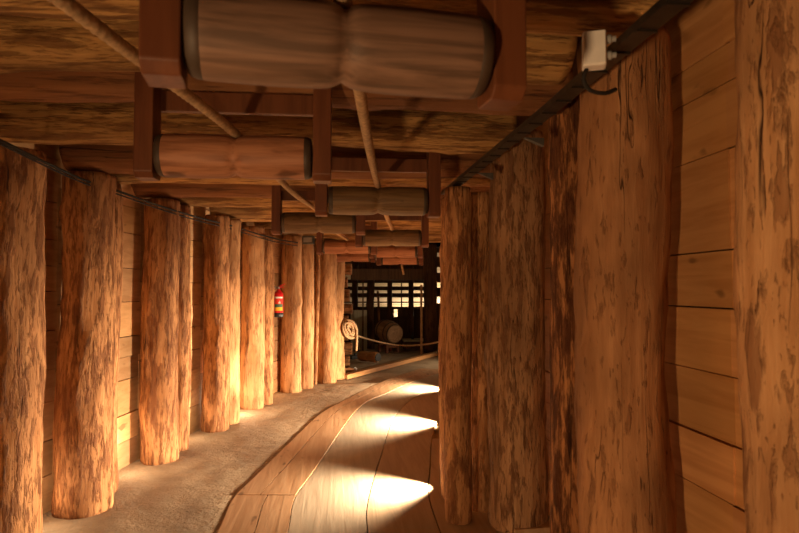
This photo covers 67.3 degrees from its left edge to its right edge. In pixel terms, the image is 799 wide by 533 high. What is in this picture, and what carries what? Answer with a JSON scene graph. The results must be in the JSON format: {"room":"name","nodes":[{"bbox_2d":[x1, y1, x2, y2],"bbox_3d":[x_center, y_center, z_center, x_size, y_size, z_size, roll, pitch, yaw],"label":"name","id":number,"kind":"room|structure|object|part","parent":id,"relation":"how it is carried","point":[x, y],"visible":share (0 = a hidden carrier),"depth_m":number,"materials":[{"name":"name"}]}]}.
{"room":"underground passage","nodes":[
{"label":"underground passage","id":0,"kind":"room"},
{"bbox_2d":[8,142,315,513],"bbox_3d":[-1.963,0.180,3.455,1.127,2.900,13.729,0,-2,2],"label":"wall","id":1,"kind":"structure","parent":0,"point":[128,431],"depth_m":5.10,"materials":[{"name":"brown wood"}]},
{"bbox_2d":[42,344,549,532],"bbox_3d":[1.160,1.834,8.789,12.000,0.044,24.000,0,-2,-5],"label":"floor","id":2,"kind":"structure","parent":0,"point":[194,492],"depth_m":5.01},
{"bbox_2d":[0,145,46,532],"bbox_3d":[-2.226,0.485,3.397,0.395,2.285,0.415,1,-2,-27],"label":"log post","id":3,"kind":"object","parent":2,"relation":"on","point":[23,181],"visible":0.98,"depth_m":3.29,"materials":[{"name":"brown wood"}]},
{"bbox_2d":[0,101,516,154],"bbox_3d":[-0.809,-0.835,3.390,2.932,0.337,0.343,0,-2,-5],"label":"plank","id":4,"kind":"object","parent":3,"relation":"on","point":[450,133],"visible":0.41,"depth_m":3.27,"materials":[{"name":"brown wood"}]},
{"bbox_2d":[51,171,116,519],"bbox_3d":[-2.142,0.512,4.109,0.378,2.285,0.394,-1,-3,33],"label":"log post","id":5,"kind":"object","parent":2,"relation":"on","point":[83,455],"visible":0.99,"depth_m":3.98,"materials":[{"name":"brown wood"}]},
{"bbox_2d":[59,144,489,178],"bbox_3d":[-0.727,-0.779,4.203,3.051,0.331,0.323,0,-2,-4],"label":"plank","id":6,"kind":"object","parent":5,"relation":"on","point":[110,159],"visible":0.2,"depth_m":4.09,"materials":[{"name":"brown wood"}]},
{"bbox_2d":[113,183,123,492],"bbox_3d":[-2.197,0.525,4.455,0.246,2.285,0.251,-2,-3,41],"label":"log post","id":7,"kind":"object","parent":2,"relation":"on","point":[118,199],"visible":0.22,"depth_m":4.45,"materials":[{"name":"brown wood"}]},
{"bbox_2d":[111,174,489,186],"bbox_3d":[-0.721,-0.784,4.673,3.152,0.334,0.332,0,-2,-3],"label":"plank","id":8,"kind":"object","parent":7,"relation":"on","point":[121,178],"visible":0.22,"depth_m":4.61,"materials":[{"name":"brown wood"}]},
{"bbox_2d":[139,198,179,465],"bbox_3d":[-2.098,0.555,5.265,0.334,2.285,0.326,-1,-2,19],"label":"log post","id":9,"kind":"object","parent":2,"relation":"on","point":[158,379],"visible":1,"depth_m":5.14,"materials":[{"name":"brown wood"}]},
{"bbox_2d":[0,139,297,242],"bbox_3d":[-1.797,-0.471,5.613,0.405,0.077,6.463,0,-2,2],"label":"cable","id":10,"kind":"object","parent":9,"relation":"attached to","point":[1,140],"visible":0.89,"depth_m":4.29,"materials":[{"name":"black rubber"}]},
{"bbox_2d":[0,143,297,245],"bbox_3d":[-1.797,-0.439,5.613,0.399,0.092,6.463,0,-2,2],"label":"cable","id":11,"kind":"object","parent":9,"relation":"attached to","point":[1,144],"visible":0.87,"depth_m":3.92,"materials":[{"name":"black rubber"}]},
{"bbox_2d":[131,183,489,197],"bbox_3d":[-0.738,-0.757,5.368,3.155,0.327,0.318,0,-2,-2],"label":"plank","id":12,"kind":"object","parent":9,"relation":"on","point":[141,190],"visible":0.16,"depth_m":5.23,"materials":[{"name":"brown wood"}]},
{"bbox_2d":[178,205,191,451],"bbox_3d":[-2.068,0.569,5.630,0.227,2.285,0.222,0,-2,-10],"label":"log post","id":13,"kind":"object","parent":2,"relation":"on","point":[184,300],"visible":0.44,"depth_m":5.57,"materials":[{"name":"brown wood"}]},
{"bbox_2d":[201,214,229,432],"bbox_3d":[-1.956,0.597,6.382,0.302,2.285,0.284,2,-3,-41],"label":"log post","id":14,"kind":"object","parent":2,"relation":"on","point":[216,293],"visible":0.99,"depth_m":6.28,"materials":[{"name":"brown wood"}]},
{"bbox_2d":[229,218,240,424],"bbox_3d":[-1.902,0.610,6.720,0.239,2.285,0.247,-1,-2,27],"label":"log post","id":15,"kind":"object","parent":2,"relation":"on","point":[235,233],"visible":0.38,"depth_m":6.65,"materials":[{"name":"brown wood"}]},
{"bbox_2d":[209,207,440,217],"bbox_3d":[-0.695,-0.689,6.739,3.224,0.343,0.326,0,-2,2],"label":"plank","id":16,"kind":"object","parent":15,"relation":"on","point":[233,212],"visible":0.11,"depth_m":6.64,"materials":[{"name":"brown wood"}]},
{"bbox_2d":[218,495,266,532],"bbox_3d":[-0.716,1.528,0.624,0.236,0.030,7.492,0,-2,-5],"label":"board","id":17,"kind":"object","parent":2,"relation":"on","point":[243,513],"visible":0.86,"depth_m":3.96,"materials":[{"name":"brown wood"}]},
{"bbox_2d":[240,226,265,409],"bbox_3d":[-1.843,0.642,7.566,0.300,2.285,0.316,-2,-3,42],"label":"log post","id":18,"kind":"object","parent":2,"relation":"on","point":[252,353],"visible":0.96,"depth_m":7.45,"materials":[{"name":"brown wood"}]},
{"bbox_2d":[264,229,274,404],"bbox_3d":[-1.750,0.653,7.855,0.224,2.285,0.242,1,-2,-18],"label":"log post","id":19,"kind":"object","parent":2,"relation":"on","point":[269,250],"visible":0.54,"depth_m":7.77,"materials":[{"name":"brown wood"}]},
{"bbox_2d":[274,283,284,316],"bbox_3d":[-1.614,0.464,8.039,0.159,0.477,0.167,-1,-3,32],"label":"fire extinguisher","id":20,"kind":"object","parent":19,"relation":"attached to","point":[278,295],"visible":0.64,"depth_m":7.97,"materials":[{"name":"red paint"}]},
{"bbox_2d":[255,495,295,532],"bbox_3d":[-0.499,1.528,0.632,0.208,0.030,7.467,0,-2,-5],"label":"board","id":21,"kind":"object","parent":2,"relation":"on","point":[275,515],"visible":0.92,"depth_m":3.96,"materials":[{"name":"brown wood"}]},
{"bbox_2d":[280,235,301,392],"bbox_3d":[-1.565,0.687,8.764,0.329,2.285,0.323,-1,-2,25],"label":"log post","id":22,"kind":"object","parent":2,"relation":"on","point":[291,264],"visible":0.98,"depth_m":8.64,"materials":[{"name":"brown wood"}]},
{"bbox_2d":[302,236,314,243],"bbox_3d":[-1.323,-0.385,8.718,0.170,0.120,0.074,0,-2,12],"label":"junction box","id":23,"kind":"object","parent":22,"relation":"attached to","point":[305,239],"visible":1,"depth_m":8.68,"materials":[{"name":"grey metal"}]},
{"bbox_2d":[236,404,346,494],"bbox_3d":[-0.949,1.730,6.063,0.211,0.030,3.479,0,-2,6],"label":"board","id":24,"kind":"object","parent":2,"relation":"on","point":[263,479],"visible":0.84,"depth_m":5.30,"materials":[{"name":"brown wood"}]},
{"bbox_2d":[301,244,313,388],"bbox_3d":[-1.435,0.700,9.106,0.303,2.285,0.296,1,-2,-29],"label":"log post","id":25,"kind":"object","parent":2,"relation":"on","point":[307,256],"visible":0.59,"depth_m":9.00,"materials":[{"name":"brown wood"}]},
{"bbox_2d":[261,404,362,495],"bbox_3d":[-0.746,1.729,6.057,0.269,0.030,3.472,0,-2,5],"label":"board","id":26,"kind":"object","parent":2,"relation":"on","point":[293,477],"visible":0.82,"depth_m":5.30,"materials":[{"name":"brown wood"}]},
{"bbox_2d":[313,253,319,384],"bbox_3d":[-1.300,0.755,9.449,0.081,2.200,0.085,3,-3,-32],"label":"pole","id":27,"kind":"object","parent":2,"relation":"on","point":[317,297],"visible":0.88,"depth_m":9.43,"materials":[{"name":"brown wood"}]},
{"bbox_2d":[317,253,337,383],"bbox_3d":[-1.162,0.721,9.675,0.321,2.285,0.327,2,-3,-37],"label":"log post","id":28,"kind":"object","parent":2,"relation":"on","point":[328,339],"visible":0.79,"depth_m":9.54,"materials":[{"name":"brown wood"}]},
{"bbox_2d":[324,236,440,240],"bbox_3d":[-0.189,-0.590,9.594,3.527,0.342,0.357,0,-2,13],"label":"plank","id":29,"kind":"object","parent":28,"relation":"on","point":[429,236],"visible":0.02,"depth_m":9.68,"materials":[{"name":"brown wood"}]},
{"bbox_2d":[336,262,344,379],"bbox_3d":[-1.061,0.736,10.075,0.304,2.285,0.290,-1,-2,14],"label":"log post","id":30,"kind":"object","parent":2,"relation":"on","point":[340,272],"visible":0.42,"depth_m":9.98,"materials":[{"name":"brown wood"}]},
{"bbox_2d":[342,319,357,350],"bbox_3d":[-0.828,1.141,10.037,0.274,0.529,0.194,0,-2,-5],"label":"rope coil","id":31,"kind":"object","parent":30,"relation":"hanging from","point":[351,334],"visible":1,"depth_m":9.99,"materials":[{"name":"beige fabric"}]},
{"bbox_2d":[345,356,349,367],"bbox_3d":[-1.650,1.792,11.324,1.422,0.250,0.234,0,-2,-2],"label":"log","id":32,"kind":"object","parent":2,"relation":"on","point":[347,358],"visible":0.06,"depth_m":11.26,"materials":[{"name":"brown wood"}]},
{"bbox_2d":[344,342,352,354],"bbox_3d":[-1.627,1.550,11.330,1.470,0.267,0.260,0,-2,-2],"label":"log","id":33,"kind":"object","parent":32,"relation":"on","point":[348,346],"visible":0.16,"depth_m":11.27,"materials":[{"name":"brown wood"}]},
{"bbox_2d":[358,335,437,345],"bbox_3d":[-0.149,1.371,11.334,2.325,0.387,0.696,2,-3,-39],"label":"rope","id":34,"kind":"object","parent":33,"relation":"attached to","point":[358,335],"visible":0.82,"depth_m":11.79,"materials":[{"name":"beige fabric"}]},
{"bbox_3d":[-1.666,1.304,11.351,1.392,0.225,0.238,0,-2,-2],"label":"log","id":35,"kind":"object","parent":33,"relation":"on","visible":0},
{"bbox_3d":[-1.664,1.040,11.348,1.395,0.267,0.265,0,-2,-2],"label":"log","id":36,"kind":"object","parent":35,"relation":"on","visible":0},
{"bbox_2d":[344,304,352,313],"bbox_3d":[-1.626,0.806,11.367,1.471,0.220,0.227,0,-2,-2],"label":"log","id":37,"kind":"object","parent":36,"relation":"on","point":[348,308],"visible":0.1,"depth_m":11.30,"materials":[{"name":"brown wood"}]},
{"bbox_2d":[344,289,349,301],"bbox_3d":[-1.652,0.540,11.376,1.418,0.271,0.270,0,-2,-2],"label":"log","id":38,"kind":"object","parent":37,"relation":"on","point":[346,291],"visible":0.05,"depth_m":11.29,"materials":[{"name":"brown wood"}]},
{"bbox_2d":[345,277,347,287],"bbox_3d":[-1.673,0.298,11.374,1.376,0.235,0.224,0,-2,-2],"label":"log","id":39,"kind":"object","parent":38,"relation":"on","point":[346,278],"visible":0.06,"depth_m":11.33,"materials":[{"name":"brown wood"}]},
{"bbox_2d":[345,263,351,274],"bbox_3d":[-1.633,0.056,11.389,1.456,0.250,0.239,0,-2,-2],"label":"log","id":40,"kind":"object","parent":39,"relation":"on","point":[348,267],"visible":0.12,"depth_m":11.32,"materials":[{"name":"brown wood"}]},
{"bbox_2d":[345,367,353,372],"bbox_3d":[-0.913,1.839,10.621,0.225,0.102,0.084,2,-3,-38],"label":"wood offcut","id":41,"kind":"object","parent":2,"relation":"on","point":[349,369],"visible":0.64,"depth_m":10.59,"materials":[{"name":"brown wood"}]},
{"bbox_2d":[350,353,357,358],"bbox_3d":[-0.976,1.922,12.873,0.160,0.125,0.100,1,-2,-28],"label":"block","id":42,"kind":"object","parent":2,"relation":"on","point":[354,356],"visible":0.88,"depth_m":12.84,"materials":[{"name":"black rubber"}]},
{"bbox_2d":[352,261,357,309],"bbox_3d":[-1.156,0.561,15.601,0.170,3.050,0.176,2,-3,-42],"label":"post","id":43,"kind":"object","parent":2,"relation":"on","point":[354,264],"visible":0.34,"depth_m":15.54,"materials":[{"name":"brown wood"}]},
{"bbox_2d":[351,310,366,349],"bbox_3d":[-1.003,1.568,14.818,0.400,0.980,0.093,0,-2,-11],"label":"board panel","id":44,"kind":"object","parent":2,"relation":"on","point":[356,316],"visible":0.56,"depth_m":14.81,"materials":[{"name":"brown wood"}]},
{"bbox_2d":[362,262,363,350],"bbox_3d":[-0.888,0.848,14.589,0.035,2.400,0.040,0,-2,-5],"label":"upright lath","id":45,"kind":"object","parent":2,"relation":"on","point":[362,262],"visible":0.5,"depth_m":14.56,"materials":[{"name":"brown wood"}]},
{"bbox_2d":[288,373,438,532],"bbox_3d":[0.124,1.658,4.056,1.909,0.030,14.238,0,-2,5],"label":"board","id":46,"kind":"object","parent":2,"relation":"on","point":[334,499],"visible":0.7,"depth_m":4.90,"materials":[{"name":"brown wood"}]},
{"bbox_2d":[357,351,380,361],"bbox_3d":[-0.628,1.862,12.402,0.492,0.210,0.210,-2,-3,37],"label":"roller","id":47,"kind":"object","parent":2,"relation":"on","point":[362,355],"visible":1,"depth_m":12.30,"materials":[{"name":"brown wood"}]},
{"bbox_2d":[366,261,374,348],"bbox_3d":[-0.740,0.546,15.200,0.223,3.050,0.223,1,-2,-31],"label":"post","id":48,"kind":"object","parent":2,"relation":"on","point":[370,283],"visible":0.53,"depth_m":15.09,"materials":[{"name":"brown wood"}]},
{"bbox_2d":[377,291,381,343],"bbox_3d":[-0.551,1.377,16.294,0.067,1.439,0.269,1,-2,-24],"label":"leaning stick","id":49,"kind":"object","parent":2,"relation":"on","point":[378,301],"visible":0.56,"depth_m":16.33,"materials":[{"name":"brown wood"}]},
{"bbox_2d":[338,368,430,403],"bbox_3d":[-0.172,1.862,9.527,0.290,0.030,3.702,-1,-2,21],"label":"board","id":50,"kind":"object","parent":2,"relation":"on","point":[386,382],"visible":0.75,"depth_m":9.27,"materials":[{"name":"brown wood"}]},
{"bbox_2d":[378,344,398,352],"bbox_3d":[-0.261,1.938,14.231,0.360,0.195,0.380,1,-3,-34],"label":"cradle","id":51,"kind":"object","parent":2,"relation":"on","point":[388,348],"visible":0.93,"depth_m":14.16,"materials":[{"name":"brown wood"}]},
{"bbox_2d":[374,319,402,342],"bbox_3d":[-0.260,1.536,14.245,0.520,0.552,0.684,1,-3,-32],"label":"barrel","id":52,"kind":"object","parent":51,"relation":"on","point":[386,330],"visible":1,"depth_m":14.02,"materials":[{"name":"brown wood"}]},
{"bbox_2d":[387,265,392,343],"bbox_3d":[-0.256,0.569,15.812,0.155,3.050,0.157,2,-3,-44],"label":"post","id":53,"kind":"object","parent":2,"relation":"on","point":[389,282],"visible":0.41,"depth_m":15.76,"materials":[{"name":"brown wood"}]},
{"bbox_2d":[345,351,437,378],"bbox_3d":[0.173,1.927,12.272,0.141,0.080,5.031,-1,-2,26],"label":"beam","id":54,"kind":"structure","parent":2,"relation":"on","point":[357,373],"depth_m":11.34,"materials":[{"name":"brown wood"}]},
{"bbox_2d":[344,317,438,343],"bbox_3d":[0.180,1.784,16.600,3.541,0.780,0.051,0,-2,0],"label":"partition slat","id":55,"kind":"object","parent":2,"relation":"on","point":[405,320],"visible":0.06,"depth_m":16.58,"materials":[{"name":"brown wood"}]},
{"bbox_2d":[344,309,393,316],"bbox_3d":[-0.872,1.259,16.600,1.439,0.290,0.050,0,-2,0],"label":"partition slat","id":56,"kind":"object","parent":55,"relation":"on","point":[383,312],"visible":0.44,"depth_m":16.57,"materials":[{"name":"brown wood"}]},
{"bbox_2d":[344,302,423,302],"bbox_3d":[-0.457,0.988,16.600,2.269,0.035,0.050,0,-2,0],"label":"partition slat","id":57,"kind":"object","parent":55,"relation":"on","point":[344,302],"visible":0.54,"depth_m":16.57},
{"bbox_2d":[350,293,423,296],"bbox_3d":[-0.457,0.794,16.600,2.269,0.115,0.050,0,-2,0],"label":"partition slat","id":58,"kind":"object","parent":57,"relation":"on","point":[359,294],"visible":0.54,"depth_m":16.57,"materials":[{"name":"brown wood"}]},
{"bbox_2d":[344,286,422,289],"bbox_3d":[-0.457,0.606,16.600,2.269,0.110,0.051,0,-2,0],"label":"partition slat","id":59,"kind":"object","parent":58,"relation":"on","point":[348,287],"visible":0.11,"depth_m":16.58,"materials":[{"name":"brown wood"}]},
{"bbox_2d":[348,279,422,282],"bbox_3d":[-0.457,0.409,16.600,2.269,0.100,0.052,0,-2,0],"label":"partition slat","id":60,"kind":"object","parent":59,"relation":"on","point":[349,280],"visible":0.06,"depth_m":16.57,"materials":[{"name":"brown wood"}]},
{"bbox_2d":[345,261,422,268],"bbox_3d":[-0.457,-0.028,16.600,2.269,0.290,0.050,0,-2,0],"label":"partition slat","id":61,"kind":"object","parent":60,"relation":"on","point":[418,266],"visible":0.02,"depth_m":16.57,"materials":[{"name":"brown wood"}]},
{"bbox_2d":[358,307,423,308],"bbox_3d":[-0.455,1.145,16.550,2.262,0.070,0.050,0,-2,0],"label":"partition slat","id":62,"kind":"object","parent":55,"relation":"attached to","point":[358,307],"visible":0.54,"depth_m":16.52,"materials":[{"name":"brown wood"}]},
{"bbox_2d":[397,309,423,316],"bbox_3d":[0.311,1.259,16.600,0.733,0.290,0.050,0,-2,0],"label":"partition slat","id":63,"kind":"object","parent":55,"relation":"on","point":[405,313],"visible":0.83,"depth_m":16.57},
{"bbox_2d":[349,369,438,403],"bbox_3d":[0.055,1.861,9.494,0.393,0.030,3.718,-1,-2,23],"label":"board","id":64,"kind":"object","parent":2,"relation":"on","point":[392,386],"visible":0.8,"depth_m":9.26,"materials":[{"name":"brown wood"}]},
{"bbox_2d":[401,280,401,346],"bbox_3d":[0.052,0.885,15.589,0.030,2.400,0.040,0,-2,-5],"label":"upright lath","id":65,"kind":"object","parent":2,"relation":"on","point":[401,280],"visible":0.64,"depth_m":15.56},
{"bbox_2d":[367,385,439,532],"bbox_3d":[0.671,1.658,4.032,2.180,0.030,14.075,0,-2,7],"label":"board","id":66,"kind":"object","parent":2,"relation":"on","point":[398,502],"visible":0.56,"depth_m":4.80,"materials":[{"name":"brown wood"}]},
{"bbox_2d":[408,265,413,337],"bbox_3d":[0.309,0.572,15.903,0.145,3.050,0.154,-2,-3,35],"label":"post","id":67,"kind":"object","parent":2,"relation":"on","point":[411,282],"visible":0.43,"depth_m":15.83,"materials":[{"name":"brown wood"}]},
{"bbox_2d":[402,338,423,349],"bbox_3d":[0.395,1.930,14.895,0.620,0.260,0.420,0,-2,-5],"label":"bench","id":68,"kind":"object","parent":2,"relation":"on","point":[406,341],"visible":0.54,"depth_m":14.70,"materials":[{"name":"brown wood"}]},
{"bbox_2d":[420,285,422,353],"bbox_3d":[0.509,1.225,13.974,0.050,1.600,0.040,0,-2,-5],"label":"upright lath","id":69,"kind":"object","parent":2,"relation":"on","point":[421,305],"visible":1,"depth_m":13.95,"materials":[{"name":"brown wood"}]},
{"bbox_2d":[423,244,437,352],"bbox_3d":[0.731,0.758,14.187,0.349,2.550,0.345,-2,-3,44],"label":"post","id":70,"kind":"object","parent":2,"relation":"on","point":[430,253],"visible":0.96,"depth_m":14.06,"materials":[{"name":"brown wood"}]},
{"bbox_2d":[351,269,422,279],"bbox_3d":[-0.286,0.191,14.300,1.740,0.270,0.180,0,-2,0],"label":"lintel beam","id":71,"kind":"structure","parent":70,"relation":"attached to","point":[357,274],"depth_m":14.21,"materials":[{"name":"brown wood"}]},
{"bbox_2d":[437,303,439,320],"bbox_3d":[1.219,1.168,15.400,1.181,0.450,0.050,0,-2,0],"label":"partition slat","id":72,"kind":"object","parent":2,"relation":"on","point":[438,304],"visible":0.02,"depth_m":15.38,"materials":[{"name":"brown wood"}]},
{"bbox_2d":[429,439,501,532],"bbox_3d":[0.720,1.565,1.507,0.663,0.030,8.989,0,-2,-4],"label":"board","id":73,"kind":"object","parent":2,"relation":"on","point":[479,523],"visible":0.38,"depth_m":4.01,"materials":[{"name":"brown wood"}]},
{"bbox_2d":[438,198,445,498],"bbox_3d":[0.385,0.582,4.367,0.209,2.165,0.206,-1,-2,28],"label":"log post","id":74,"kind":"object","parent":73,"relation":"on","point":[442,318],"visible":0.35,"depth_m":4.32,"materials":[{"name":"brown wood"}]},
{"bbox_2d":[443,186,472,524],"bbox_3d":[0.385,0.565,3.924,0.187,2.165,0.207,-1,-2,29],"label":"log post","id":75,"kind":"object","parent":73,"relation":"on","point":[458,482],"visible":1,"depth_m":3.85,"materials":[{"name":"brown wood"}]},
{"bbox_2d":[441,0,693,194],"bbox_3d":[0.606,-0.596,2.391,0.172,0.075,4.007,0,-2,-6],"label":"cable tray","id":76,"kind":"object","parent":75,"relation":"attached to","point":[661,12],"visible":0.85,"depth_m":2.02,"materials":[{"name":"metal"}]},
{"bbox_2d":[581,30,616,94],"bbox_3d":[0.544,-0.549,1.632,0.098,0.159,0.095,-1,-2,15],"label":"junction box","id":77,"kind":"object","parent":76,"relation":"attached to","point":[595,55],"visible":1,"depth_m":1.59,"materials":[{"name":"white plastic"}]},
{"bbox_3d":[0.518,-0.583,1.594,0.056,0.088,0.006,-1,-2,15],"label":"lid","id":78,"kind":"part","parent":77,"relation":"part of","materials":[{"name":"white plastic"}]},
{"bbox_2d":[471,191,489,512],"bbox_3d":[0.559,0.573,4.145,0.212,2.165,0.211,2,-3,-41],"label":"log post","id":79,"kind":"object","parent":73,"relation":"on","point":[479,200],"visible":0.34,"depth_m":4.05,"materials":[{"name":"brown wood"}]},
{"bbox_2d":[484,129,547,532],"bbox_3d":[0.744,0.395,3.858,0.405,2.500,0.397,0,-2,8],"label":"log post","id":80,"kind":"object","parent":2,"relation":"on","point":[514,352],"visible":0.94,"depth_m":3.71,"materials":[{"name":"brown wood"}]},
{"bbox_2d":[514,521,549,532],"bbox_3d":[0.815,1.610,3.671,0.260,0.056,0.110,0,-2,-9],"label":"board","id":81,"kind":"object","parent":2,"relation":"on","point":[544,528],"visible":0.49,"depth_m":3.62,"materials":[{"name":"brown wood"}]},
{"bbox_2d":[547,94,579,532],"bbox_3d":[0.864,0.362,2.975,0.275,2.500,0.246,-2,-3,42],"label":"log post","id":82,"kind":"object","parent":2,"relation":"on","point":[562,162],"visible":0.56,"depth_m":2.90,"materials":[{"name":"brown wood"}]},
{"bbox_2d":[573,26,676,532],"bbox_3d":[0.886,0.339,2.369,0.404,2.500,0.417,-2,-3,40],"label":"log post","id":83,"kind":"object","parent":2,"relation":"on","point":[626,483],"visible":0.97,"depth_m":2.24,"materials":[{"name":"brown wood"}]},
{"bbox_2d":[733,0,798,532],"bbox_3d":[0.992,0.303,1.408,0.372,2.500,0.363,0,-2,12],"label":"log post","id":84,"kind":"object","parent":2,"relation":"on","point":[766,227],"visible":1,"depth_m":1.36,"materials":[{"name":"brown wood"}]},
{"bbox_2d":[344,247,439,316],"bbox_3d":[0.364,0.792,19.755,11.580,2.900,0.090,0,-2,-5],"label":"wall","id":85,"kind":"structure","parent":0,"point":[381,299],"depth_m":19.66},
{"bbox_2d":[516,36,581,127],"bbox_3d":[1.378,-1.124,8.720,14.000,0.700,24.000,0,-2,-5],"label":"ceiling","id":86,"kind":"structure","parent":0,"point":[520,119],"depth_m":3.18,"materials":[{"name":"brown wood"}]},
{"bbox_2d":[133,72,331,183],"bbox_3d":[-0.668,-0.708,2.460,0.774,0.718,0.179,0,-2,-5],"label":"roller","id":87,"kind":"object","parent":86,"relation":"hanging from","point":[156,154],"visible":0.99,"depth_m":2.40,"materials":[{"name":"brown wood"}]},
{"bbox_2d":[47,0,348,240],"bbox_3d":[-0.736,-0.453,4.650,0.214,0.076,10.435,0,-2,0],"label":"rope","id":88,"kind":"object","parent":87,"relation":"on","point":[72,8],"visible":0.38,"depth_m":1.57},
{"bbox_2d":[168,197,314,207],"bbox_3d":[-0.726,-0.733,5.764,3.161,0.338,0.342,0,-2,-1],"label":"plank","id":89,"kind":"object","parent":86,"relation":"attached to","point":[241,202],"visible":0.1,"depth_m":5.65,"materials":[{"name":"brown wood"}]},
{"bbox_2d":[0,65,572,115],"bbox_3d":[-0.725,-0.854,2.614,2.950,0.317,0.316,0,-2,-5],"label":"plank","id":90,"kind":"object","parent":86,"relation":"attached to","point":[30,86],"visible":0.21,"depth_m":2.53,"materials":[{"name":"brown wood"}]},
{"bbox_2d":[0,15,577,85],"bbox_3d":[-0.756,-0.872,2.210,2.814,0.345,0.343,0,-2,-5],"label":"plank","id":91,"kind":"object","parent":86,"relation":"attached to","point":[27,44],"visible":0.23,"depth_m":2.10,"materials":[{"name":"brown wood"}]},
{"bbox_2d":[271,185,364,234],"bbox_3d":[-0.675,-0.625,5.040,0.774,0.718,0.179,0,-2,-3],"label":"roller","id":92,"kind":"object","parent":86,"relation":"hanging from","point":[286,222],"visible":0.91,"depth_m":4.96,"materials":[{"name":"brown wood"}]},
{"bbox_2d":[0,0,658,38],"bbox_3d":[-0.654,-0.879,1.769,2.931,0.325,0.337,0,-2,-5],"label":"plank","id":93,"kind":"object","parent":86,"relation":"attached to","point":[545,17],"visible":0.3,"depth_m":1.79,"materials":[{"name":"brown wood"}]},
{"bbox_2d":[138,0,526,110],"bbox_3d":[-0.118,-0.718,1.260,0.774,0.718,0.179,0,-2,-12],"label":"roller","id":94,"kind":"object","parent":86,"relation":"hanging from","point":[308,44],"visible":1,"depth_m":1.19,"materials":[{"name":"brown wood"}]},
{"bbox_2d":[333,0,404,274],"bbox_3d":[-0.080,-0.255,5.174,0.130,0.427,9.872,0,-2,1],"label":"rope","id":95,"kind":"object","parent":94,"relation":"on","point":[360,97],"visible":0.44,"depth_m":2.17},
{"bbox_2d":[233,218,440,221],"bbox_3d":[-0.654,-0.684,7.091,3.285,0.320,0.345,0,-2,3],"label":"plank","id":96,"kind":"object","parent":86,"relation":"attached to","point":[242,219],"visible":0.05,"depth_m":7.06,"materials":[{"name":"brown wood"}]},
{"bbox_2d":[316,222,376,254],"bbox_3d":[-0.675,-0.512,7.730,0.774,0.718,0.179,0,-2,3],"label":"roller","id":97,"kind":"object","parent":86,"relation":"hanging from","point":[322,246],"visible":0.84,"depth_m":7.66,"materials":[{"name":"brown wood"}]},
{"bbox_2d":[254,221,440,228],"bbox_3d":[-0.540,-0.639,8.016,3.314,0.347,0.343,0,-2,6],"label":"plank","id":98,"kind":"object","parent":86,"relation":"attached to","point":[396,224],"visible":0.08,"depth_m":7.87,"materials":[{"name":"brown wood"}]},
{"bbox_2d":[337,253,375,262],"bbox_3d":[-0.781,-0.425,9.870,0.774,0.718,0.179,0,-2,5],"label":"roller","id":99,"kind":"object","parent":86,"relation":"hanging from","point":[346,257],"visible":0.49,"depth_m":9.78,"materials":[{"name":"brown wood"}]},
{"bbox_2d":[282,228,440,233],"bbox_3d":[-0.497,-0.635,8.367,3.375,0.337,0.328,0,-2,7],"label":"plank","id":100,"kind":"object","parent":86,"relation":"attached to","point":[430,229],"visible":0.06,"depth_m":8.22,"materials":[{"name":"brown wood"}]},
{"bbox_2d":[303,231,440,237],"bbox_3d":[-0.233,-0.603,9.242,3.452,0.327,0.341,0,-2,12],"label":"plank","id":101,"kind":"object","parent":86,"relation":"attached to","point":[431,233],"visible":0.06,"depth_m":9.29,"materials":[{"name":"brown wood"}]},
{"bbox_2d":[315,152,440,217],"bbox_3d":[-0.134,-0.669,3.750,0.774,0.718,0.179,0,-2,-5],"label":"roller","id":102,"kind":"object","parent":86,"relation":"hanging from","point":[335,200],"visible":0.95,"depth_m":3.69,"materials":[{"name":"brown wood"}]},
{"bbox_2d":[355,213,428,247],"bbox_3d":[-0.079,-0.562,6.360,0.774,0.718,0.179,0,-2,0],"label":"roller","id":103,"kind":"object","parent":86,"relation":"hanging from","point":[371,237],"visible":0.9,"depth_m":6.29,"materials":[{"name":"brown wood"}]},
{"bbox_2d":[369,246,422,257],"bbox_3d":[-0.051,-0.480,8.760,0.774,0.718,0.179,0,-2,4],"label":"roller","id":104,"kind":"object","parent":86,"relation":"hanging from","point":[382,251],"visible":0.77,"depth_m":8.68,"materials":[{"name":"brown wood"}]},
{"bbox_2d":[376,245,422,265],"bbox_3d":[0.008,-0.377,9.960,0.774,0.718,0.179,0,-2,5],"label":"roller","id":105,"kind":"object","parent":86,"relation":"hanging from","point":[394,260],"visible":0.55,"depth_m":9.88,"materials":[{"name":"brown wood"}]},
{"bbox_2d":[429,237,440,242],"bbox_3d":[0.066,-0.563,10.266,3.561,0.338,0.362,-1,-2,17],"label":"plank","id":106,"kind":"object","parent":86,"relation":"attached to","point":[431,239],"visible":0.02,"depth_m":10.00,"materials":[{"name":"brown wood"}]},
{"bbox_2d":[536,0,745,532],"bbox_3d":[1.507,0.209,4.240,1.354,2.900,14.619,0,-2,3],"label":"wall","id":107,"kind":"structure","parent":0,"point":[701,368],"depth_m":2.28,"materials":[{"name":"brown wood"}]}
]}

